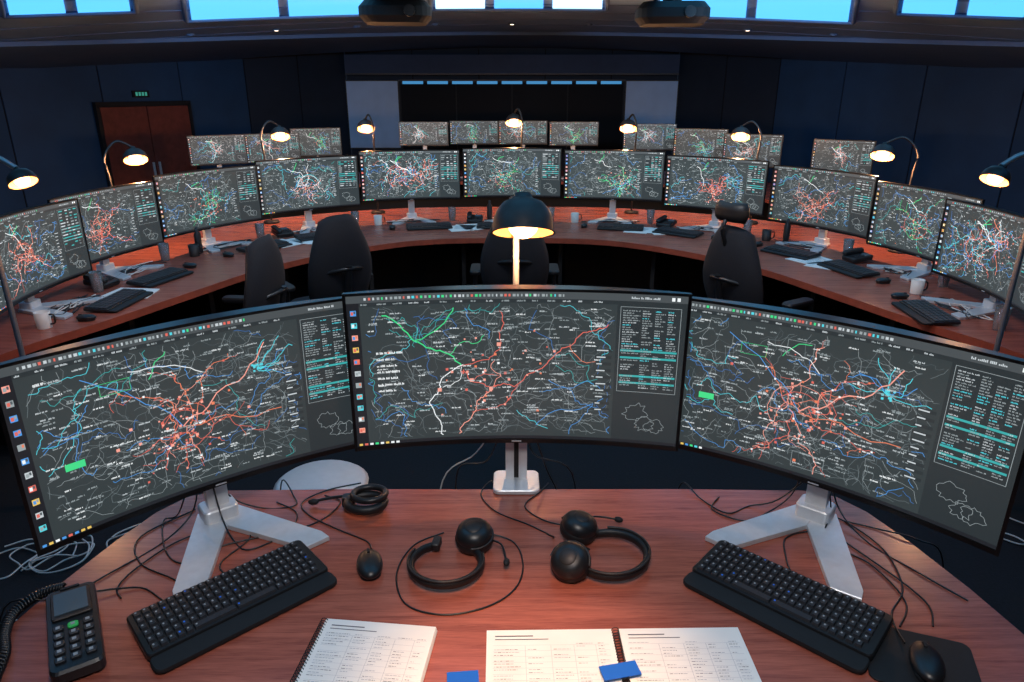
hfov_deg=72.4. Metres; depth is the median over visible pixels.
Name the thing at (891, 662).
mouse pad
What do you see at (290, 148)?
monitor
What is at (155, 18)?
ceiling
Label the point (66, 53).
ceiling soffit
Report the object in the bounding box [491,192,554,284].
desk lamp
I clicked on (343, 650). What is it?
spiral notebook
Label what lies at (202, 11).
ceiling light panel
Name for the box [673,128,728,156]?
monitor
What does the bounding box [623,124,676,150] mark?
monitor
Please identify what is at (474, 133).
monitor
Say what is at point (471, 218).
desk phone
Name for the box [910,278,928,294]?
coffee mug
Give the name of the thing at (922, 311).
keyboard
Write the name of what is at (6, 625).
coiled phone cord
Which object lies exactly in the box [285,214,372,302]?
office chair
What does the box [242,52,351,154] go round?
wall
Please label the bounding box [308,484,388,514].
cable
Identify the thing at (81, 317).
computer mouse
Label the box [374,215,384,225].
coffee mug
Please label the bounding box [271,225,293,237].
desk phone
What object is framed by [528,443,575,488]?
cable
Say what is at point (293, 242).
paper sheets
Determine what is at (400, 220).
cable
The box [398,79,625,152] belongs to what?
wall
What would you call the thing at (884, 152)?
desk lamp
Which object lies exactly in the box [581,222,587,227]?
computer mouse
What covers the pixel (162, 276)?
keyboard
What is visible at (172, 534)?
cable
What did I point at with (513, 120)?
desk lamp
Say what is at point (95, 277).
drinking glass
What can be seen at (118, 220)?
monitor
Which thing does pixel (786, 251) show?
keyboard
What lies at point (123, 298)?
keyboard
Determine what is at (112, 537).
coil
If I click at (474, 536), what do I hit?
headset
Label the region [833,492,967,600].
cable
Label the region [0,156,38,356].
floor lamp
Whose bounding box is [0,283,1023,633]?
floor
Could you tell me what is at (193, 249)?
coffee mug
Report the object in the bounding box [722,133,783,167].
monitor
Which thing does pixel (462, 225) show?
paper sheets
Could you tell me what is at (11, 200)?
wall
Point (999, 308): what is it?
drinking glass
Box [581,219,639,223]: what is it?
cable
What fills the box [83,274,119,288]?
desk phone
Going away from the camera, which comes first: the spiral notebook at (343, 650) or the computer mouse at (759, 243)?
the spiral notebook at (343, 650)
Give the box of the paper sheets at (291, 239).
[286,238,312,243]
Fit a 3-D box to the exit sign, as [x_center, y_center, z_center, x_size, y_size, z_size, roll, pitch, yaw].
[-5.337,-3.551,10.060,0.037,0.090,0.260,10,22,25]
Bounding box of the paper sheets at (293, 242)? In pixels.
[279,239,301,247]
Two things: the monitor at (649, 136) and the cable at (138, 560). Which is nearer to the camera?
the cable at (138, 560)
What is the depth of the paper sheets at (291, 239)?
5.93 m
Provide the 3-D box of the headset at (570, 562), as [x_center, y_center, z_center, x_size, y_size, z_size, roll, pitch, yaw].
[0.240,0.556,1.950,0.280,0.094,0.282,0,20,-1]
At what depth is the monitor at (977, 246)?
4.11 m
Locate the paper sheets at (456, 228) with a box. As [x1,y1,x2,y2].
[449,225,474,231]
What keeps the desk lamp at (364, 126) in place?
on the console desk at (401, 257)
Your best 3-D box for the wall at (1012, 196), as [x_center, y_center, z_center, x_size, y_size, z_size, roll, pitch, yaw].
[6.748,-1.618,6.871,0.100,2.333,4.123,-5,20,-13]
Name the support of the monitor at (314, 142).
on the console desk at (463, 202)
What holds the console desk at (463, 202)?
on the floor
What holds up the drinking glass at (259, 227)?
on the console desk at (401, 257)
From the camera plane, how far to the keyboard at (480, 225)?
6.52 m
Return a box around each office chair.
[222,234,287,308]
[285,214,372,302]
[470,224,558,284]
[703,199,813,308]
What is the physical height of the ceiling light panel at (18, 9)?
0.196 m
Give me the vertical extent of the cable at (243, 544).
0.015 m
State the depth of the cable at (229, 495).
2.18 m
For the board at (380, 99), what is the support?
attached to the wall at (448, 51)
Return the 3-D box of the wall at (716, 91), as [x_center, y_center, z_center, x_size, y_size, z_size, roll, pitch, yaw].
[3.817,-3.925,12.706,0.100,2.706,2.025,-17,26,-39]
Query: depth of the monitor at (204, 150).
8.76 m
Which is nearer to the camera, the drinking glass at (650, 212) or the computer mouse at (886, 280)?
the computer mouse at (886, 280)
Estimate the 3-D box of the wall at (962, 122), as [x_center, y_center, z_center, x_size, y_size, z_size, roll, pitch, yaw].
[5.375,-3.009,10.367,0.100,2.573,3.909,-10,22,-25]
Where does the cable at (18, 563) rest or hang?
on the floor
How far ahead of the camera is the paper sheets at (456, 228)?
6.48 m
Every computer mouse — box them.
[75,314,95,321]
[182,262,196,267]
[222,251,233,256]
[356,548,382,580]
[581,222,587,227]
[756,241,762,246]
[875,277,890,283]
[891,292,908,298]
[908,641,945,681]
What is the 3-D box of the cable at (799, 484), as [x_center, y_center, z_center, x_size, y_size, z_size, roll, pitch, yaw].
[0.706,0.504,2.193,0.443,0.322,0.140,11,23,28]
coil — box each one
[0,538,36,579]
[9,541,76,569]
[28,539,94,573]
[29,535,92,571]
[106,523,140,546]
[1003,518,1023,544]
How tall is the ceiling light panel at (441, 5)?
0.055 m
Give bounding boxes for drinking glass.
[88,270,103,292]
[157,242,169,260]
[255,223,263,237]
[351,211,358,223]
[448,207,455,220]
[548,207,554,220]
[647,209,654,223]
[743,220,752,232]
[843,238,854,250]
[937,275,949,287]
[992,305,1012,331]
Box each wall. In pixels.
[0,58,254,207]
[0,97,25,214]
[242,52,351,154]
[345,48,678,171]
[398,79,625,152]
[672,52,781,154]
[767,58,1023,207]
[998,97,1023,214]
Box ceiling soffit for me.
[0,31,1023,67]
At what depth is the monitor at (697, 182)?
6.40 m
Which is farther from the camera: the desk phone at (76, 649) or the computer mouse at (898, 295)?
the computer mouse at (898, 295)
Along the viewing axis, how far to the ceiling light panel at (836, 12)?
6.34 m
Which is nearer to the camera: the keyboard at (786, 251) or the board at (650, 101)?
the keyboard at (786, 251)
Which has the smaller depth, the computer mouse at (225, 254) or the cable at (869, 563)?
the cable at (869, 563)
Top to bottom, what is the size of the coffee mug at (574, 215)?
0.090 m
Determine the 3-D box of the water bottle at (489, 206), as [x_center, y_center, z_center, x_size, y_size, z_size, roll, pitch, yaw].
[-0.220,-1.281,6.874,0.054,0.195,0.054,0,20,0]
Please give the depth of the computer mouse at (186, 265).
5.07 m
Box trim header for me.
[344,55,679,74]
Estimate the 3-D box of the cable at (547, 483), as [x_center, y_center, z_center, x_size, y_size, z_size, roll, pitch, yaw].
[0.118,0.535,2.133,0.123,0.008,0.376,-6,21,-16]
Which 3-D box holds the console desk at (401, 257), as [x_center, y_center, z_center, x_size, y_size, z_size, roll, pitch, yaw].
[0.000,-0.258,5.436,6.840,0.750,5.101,0,20,0]
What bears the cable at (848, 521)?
attached to the console desk at (675, 524)
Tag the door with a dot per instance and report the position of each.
(161, 132)
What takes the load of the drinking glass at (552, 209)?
on the console desk at (401, 257)
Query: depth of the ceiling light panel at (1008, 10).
5.47 m
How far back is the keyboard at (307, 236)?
6.01 m
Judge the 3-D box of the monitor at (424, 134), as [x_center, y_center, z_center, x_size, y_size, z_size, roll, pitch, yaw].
[-1.270,-2.757,10.107,0.708,0.774,0.365,0,20,0]
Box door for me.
[92,100,199,186]
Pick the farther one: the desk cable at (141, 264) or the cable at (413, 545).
the desk cable at (141, 264)
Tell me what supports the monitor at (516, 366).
on the console desk at (675, 524)
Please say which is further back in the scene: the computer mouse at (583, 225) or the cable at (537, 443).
the computer mouse at (583, 225)
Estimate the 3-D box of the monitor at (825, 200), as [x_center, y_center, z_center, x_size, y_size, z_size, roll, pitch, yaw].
[2.470,-1.074,5.685,0.365,0.614,0.958,-11,23,-28]
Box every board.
[345,80,401,148]
[622,80,678,148]
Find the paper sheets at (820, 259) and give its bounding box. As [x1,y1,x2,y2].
[785,256,831,263]
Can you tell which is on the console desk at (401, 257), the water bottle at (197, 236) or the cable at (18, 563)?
the water bottle at (197, 236)
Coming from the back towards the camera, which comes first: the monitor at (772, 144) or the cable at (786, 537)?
the monitor at (772, 144)
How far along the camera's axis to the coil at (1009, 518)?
3.24 m
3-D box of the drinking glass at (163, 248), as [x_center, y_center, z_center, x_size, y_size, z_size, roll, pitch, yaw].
[-2.624,-0.672,5.283,0.076,0.130,0.075,0,20,0]
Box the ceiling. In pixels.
[0,0,1023,52]
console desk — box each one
[0,207,1023,445]
[0,489,1023,681]
[262,170,850,235]
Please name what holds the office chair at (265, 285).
on the floor
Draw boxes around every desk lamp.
[103,140,148,252]
[260,120,289,223]
[357,114,384,213]
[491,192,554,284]
[505,108,522,147]
[619,114,638,213]
[730,121,761,224]
[869,136,918,253]
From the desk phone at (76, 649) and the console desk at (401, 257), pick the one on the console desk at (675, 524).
the desk phone at (76, 649)
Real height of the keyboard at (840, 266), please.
0.031 m
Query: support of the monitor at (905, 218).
on the console desk at (401, 257)
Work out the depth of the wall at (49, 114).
9.46 m
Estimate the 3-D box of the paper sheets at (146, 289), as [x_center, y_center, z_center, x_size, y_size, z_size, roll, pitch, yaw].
[-2.426,-0.304,4.449,0.303,0.006,0.264,-2,20,-4]
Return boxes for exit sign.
[131,91,149,96]
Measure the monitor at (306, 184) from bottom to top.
0.639 m
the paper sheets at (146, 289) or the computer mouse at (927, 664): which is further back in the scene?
the paper sheets at (146, 289)
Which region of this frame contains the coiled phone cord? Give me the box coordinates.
[0,582,66,678]
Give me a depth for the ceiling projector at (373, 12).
5.71 m
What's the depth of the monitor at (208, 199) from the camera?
5.69 m
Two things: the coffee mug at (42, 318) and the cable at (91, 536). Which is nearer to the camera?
the cable at (91, 536)
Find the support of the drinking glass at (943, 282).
on the console desk at (401, 257)
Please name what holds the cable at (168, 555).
attached to the monitor at (100, 433)
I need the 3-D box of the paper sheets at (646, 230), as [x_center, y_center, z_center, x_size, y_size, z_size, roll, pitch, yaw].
[1.166,-1.018,6.424,0.254,0.006,0.293,6,21,16]
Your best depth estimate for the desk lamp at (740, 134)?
6.55 m
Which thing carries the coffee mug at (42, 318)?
on the console desk at (401, 257)
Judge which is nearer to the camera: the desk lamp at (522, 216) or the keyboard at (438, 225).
the desk lamp at (522, 216)
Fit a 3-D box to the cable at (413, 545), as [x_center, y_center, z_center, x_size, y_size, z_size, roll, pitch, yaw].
[-0.140,0.611,1.890,0.345,0.026,0.344,0,20,0]
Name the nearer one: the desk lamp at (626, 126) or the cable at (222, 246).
the cable at (222, 246)
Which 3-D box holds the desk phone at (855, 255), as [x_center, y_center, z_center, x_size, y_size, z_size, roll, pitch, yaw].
[2.593,-0.644,5.253,0.176,0.089,0.150,-4,20,-11]
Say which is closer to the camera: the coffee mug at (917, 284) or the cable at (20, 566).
the cable at (20, 566)
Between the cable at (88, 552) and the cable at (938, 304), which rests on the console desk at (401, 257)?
the cable at (938, 304)
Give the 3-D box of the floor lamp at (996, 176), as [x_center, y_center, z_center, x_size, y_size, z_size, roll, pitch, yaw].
[2.163,0.015,3.240,0.303,1.728,0.148,3,20,8]
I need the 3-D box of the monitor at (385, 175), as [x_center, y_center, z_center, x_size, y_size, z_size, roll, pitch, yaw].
[-0.973,-1.495,6.769,0.958,0.669,0.365,-4,20,-11]
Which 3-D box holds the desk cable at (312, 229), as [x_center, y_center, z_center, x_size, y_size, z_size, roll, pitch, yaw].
[-1.779,-1.034,6.441,0.154,0.019,0.539,16,25,38]
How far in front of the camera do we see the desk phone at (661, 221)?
6.54 m
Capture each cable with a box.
[0,494,197,623]
[47,294,99,316]
[96,509,195,599]
[114,261,166,275]
[116,535,250,598]
[161,495,340,563]
[203,239,250,250]
[213,488,297,550]
[228,479,296,508]
[293,228,315,231]
[301,482,371,548]
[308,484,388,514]
[386,219,440,223]
[395,532,523,615]
[440,443,483,488]
[455,443,496,488]
[480,480,554,537]
[524,483,589,549]
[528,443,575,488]
[537,443,556,488]
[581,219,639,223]
[676,226,718,231]
[678,482,802,513]
[711,481,798,520]
[783,241,823,252]
[783,531,933,626]
[825,493,907,626]
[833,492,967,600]
[837,517,904,643]
[848,521,943,567]
[884,266,911,275]
[920,295,992,320]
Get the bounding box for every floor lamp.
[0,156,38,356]
[979,152,1023,351]
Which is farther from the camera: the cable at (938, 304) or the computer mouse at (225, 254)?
the computer mouse at (225, 254)
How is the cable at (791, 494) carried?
attached to the monitor at (925, 430)
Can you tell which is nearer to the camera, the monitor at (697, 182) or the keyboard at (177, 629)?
the keyboard at (177, 629)
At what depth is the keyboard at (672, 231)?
6.21 m
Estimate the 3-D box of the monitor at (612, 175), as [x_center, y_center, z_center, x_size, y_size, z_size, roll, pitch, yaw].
[0.973,-1.495,6.769,0.958,0.669,0.365,4,20,11]
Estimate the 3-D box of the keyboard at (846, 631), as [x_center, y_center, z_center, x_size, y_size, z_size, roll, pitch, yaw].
[0.682,0.647,1.760,0.455,0.035,0.218,18,26,40]
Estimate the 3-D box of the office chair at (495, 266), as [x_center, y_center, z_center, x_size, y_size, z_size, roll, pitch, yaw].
[0.020,-0.450,5.362,0.675,1.159,0.762,0,20,0]
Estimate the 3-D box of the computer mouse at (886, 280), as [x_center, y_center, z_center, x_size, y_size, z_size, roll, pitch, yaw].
[2.485,-0.406,4.684,0.112,0.038,0.064,-4,20,-11]
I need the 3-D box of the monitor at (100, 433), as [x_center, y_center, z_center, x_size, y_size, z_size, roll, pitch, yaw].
[-0.802,0.269,1.916,0.908,0.649,0.365,-15,25,-36]
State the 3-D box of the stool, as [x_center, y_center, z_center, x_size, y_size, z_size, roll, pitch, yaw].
[-0.780,0.793,2.945,0.392,0.473,0.392,0,20,0]
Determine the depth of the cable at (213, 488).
2.06 m
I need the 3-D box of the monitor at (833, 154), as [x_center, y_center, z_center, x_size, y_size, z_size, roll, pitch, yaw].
[3.517,-1.796,7.542,0.618,0.709,0.365,13,24,33]
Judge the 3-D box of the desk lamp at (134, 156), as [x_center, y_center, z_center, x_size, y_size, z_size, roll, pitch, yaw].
[-2.993,-1.125,5.473,0.371,0.854,0.171,-5,21,-14]
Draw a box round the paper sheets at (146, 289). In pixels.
[102,288,159,298]
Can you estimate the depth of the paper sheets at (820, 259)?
5.28 m
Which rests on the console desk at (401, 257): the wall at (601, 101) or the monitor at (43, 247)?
the monitor at (43, 247)
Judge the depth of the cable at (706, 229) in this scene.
6.42 m
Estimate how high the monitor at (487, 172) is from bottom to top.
0.684 m
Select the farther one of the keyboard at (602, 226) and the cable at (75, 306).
the keyboard at (602, 226)
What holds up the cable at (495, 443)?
attached to the monitor at (516, 366)
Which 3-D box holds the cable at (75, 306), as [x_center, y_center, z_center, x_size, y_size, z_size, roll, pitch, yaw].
[-2.624,-0.212,4.169,0.183,0.019,0.488,-1,20,-2]
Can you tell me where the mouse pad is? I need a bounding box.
[868,627,981,681]
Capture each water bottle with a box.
[193,227,202,251]
[487,200,491,219]
[782,219,790,240]
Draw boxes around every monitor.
[0,198,102,319]
[0,296,354,594]
[47,181,163,280]
[152,165,262,252]
[186,134,247,167]
[245,133,300,162]
[254,155,360,233]
[290,128,341,156]
[341,285,691,494]
[358,150,460,224]
[399,122,448,149]
[449,121,498,177]
[462,148,561,221]
[499,121,547,147]
[549,122,598,178]
[563,150,665,223]
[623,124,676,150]
[663,155,769,232]
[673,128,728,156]
[679,296,1023,600]
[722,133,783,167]
[767,165,878,252]
[810,139,876,174]
[866,181,984,280]
[921,198,1023,319]
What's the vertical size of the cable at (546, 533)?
0.186 m
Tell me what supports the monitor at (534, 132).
on the console desk at (463, 202)
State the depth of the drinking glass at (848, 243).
5.40 m
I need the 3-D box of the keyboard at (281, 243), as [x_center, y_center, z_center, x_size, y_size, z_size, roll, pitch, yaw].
[-2.008,-0.770,5.688,0.200,0.031,0.419,12,23,30]
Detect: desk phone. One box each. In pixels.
[45,582,106,681]
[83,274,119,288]
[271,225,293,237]
[467,212,482,222]
[656,215,676,226]
[842,247,872,262]
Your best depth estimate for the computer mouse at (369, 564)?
1.87 m
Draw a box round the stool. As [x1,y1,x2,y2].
[273,460,368,489]
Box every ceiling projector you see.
[358,0,431,25]
[635,0,710,26]
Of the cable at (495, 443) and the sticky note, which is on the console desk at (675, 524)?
the sticky note
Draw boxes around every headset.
[406,517,509,589]
[550,510,650,583]
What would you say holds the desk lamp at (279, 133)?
on the console desk at (401, 257)
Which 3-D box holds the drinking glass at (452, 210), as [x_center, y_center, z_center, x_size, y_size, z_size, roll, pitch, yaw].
[-0.588,-1.248,6.877,0.076,0.130,0.075,0,20,0]
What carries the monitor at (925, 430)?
on the console desk at (675, 524)
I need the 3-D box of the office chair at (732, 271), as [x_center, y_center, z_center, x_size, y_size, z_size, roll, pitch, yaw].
[1.633,-0.310,4.748,0.762,1.313,0.675,-12,23,-30]
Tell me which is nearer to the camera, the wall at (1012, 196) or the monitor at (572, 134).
the wall at (1012, 196)
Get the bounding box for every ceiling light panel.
[0,0,138,18]
[180,0,362,22]
[428,0,609,11]
[653,0,859,24]
[893,0,1023,20]
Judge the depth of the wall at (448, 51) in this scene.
12.97 m
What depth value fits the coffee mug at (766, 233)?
5.96 m
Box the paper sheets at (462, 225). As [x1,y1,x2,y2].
[460,224,481,229]
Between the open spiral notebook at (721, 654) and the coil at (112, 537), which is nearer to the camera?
the open spiral notebook at (721, 654)
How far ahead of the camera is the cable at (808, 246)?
5.74 m
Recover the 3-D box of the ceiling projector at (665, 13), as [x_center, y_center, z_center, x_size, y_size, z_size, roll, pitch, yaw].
[1.348,-2.783,5.885,0.600,0.235,0.500,2,20,5]
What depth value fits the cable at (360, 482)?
2.14 m
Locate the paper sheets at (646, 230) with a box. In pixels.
[624,227,652,233]
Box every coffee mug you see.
[33,310,55,329]
[188,244,202,256]
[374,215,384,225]
[571,212,581,222]
[762,229,774,240]
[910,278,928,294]
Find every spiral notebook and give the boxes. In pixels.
[290,618,436,681]
[486,627,761,681]
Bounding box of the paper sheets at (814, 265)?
[804,261,828,269]
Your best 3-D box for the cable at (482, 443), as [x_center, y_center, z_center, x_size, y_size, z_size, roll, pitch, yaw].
[-0.175,0.537,2.426,0.324,0.702,0.041,12,23,30]
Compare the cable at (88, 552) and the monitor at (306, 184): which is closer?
the cable at (88, 552)
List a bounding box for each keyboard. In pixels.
[83,288,152,312]
[126,267,193,287]
[127,540,336,673]
[236,239,292,251]
[294,232,314,241]
[406,222,452,229]
[476,222,492,228]
[597,223,643,230]
[652,226,703,237]
[683,540,892,673]
[760,244,820,259]
[817,259,879,277]
[891,299,960,324]
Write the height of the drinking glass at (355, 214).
0.130 m
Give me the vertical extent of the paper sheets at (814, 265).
0.006 m
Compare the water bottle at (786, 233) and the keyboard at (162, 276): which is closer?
the keyboard at (162, 276)
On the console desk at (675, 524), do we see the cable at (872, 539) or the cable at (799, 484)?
the cable at (872, 539)
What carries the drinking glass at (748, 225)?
on the console desk at (401, 257)
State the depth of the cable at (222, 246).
5.75 m
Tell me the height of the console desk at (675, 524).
0.750 m
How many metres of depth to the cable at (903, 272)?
4.94 m

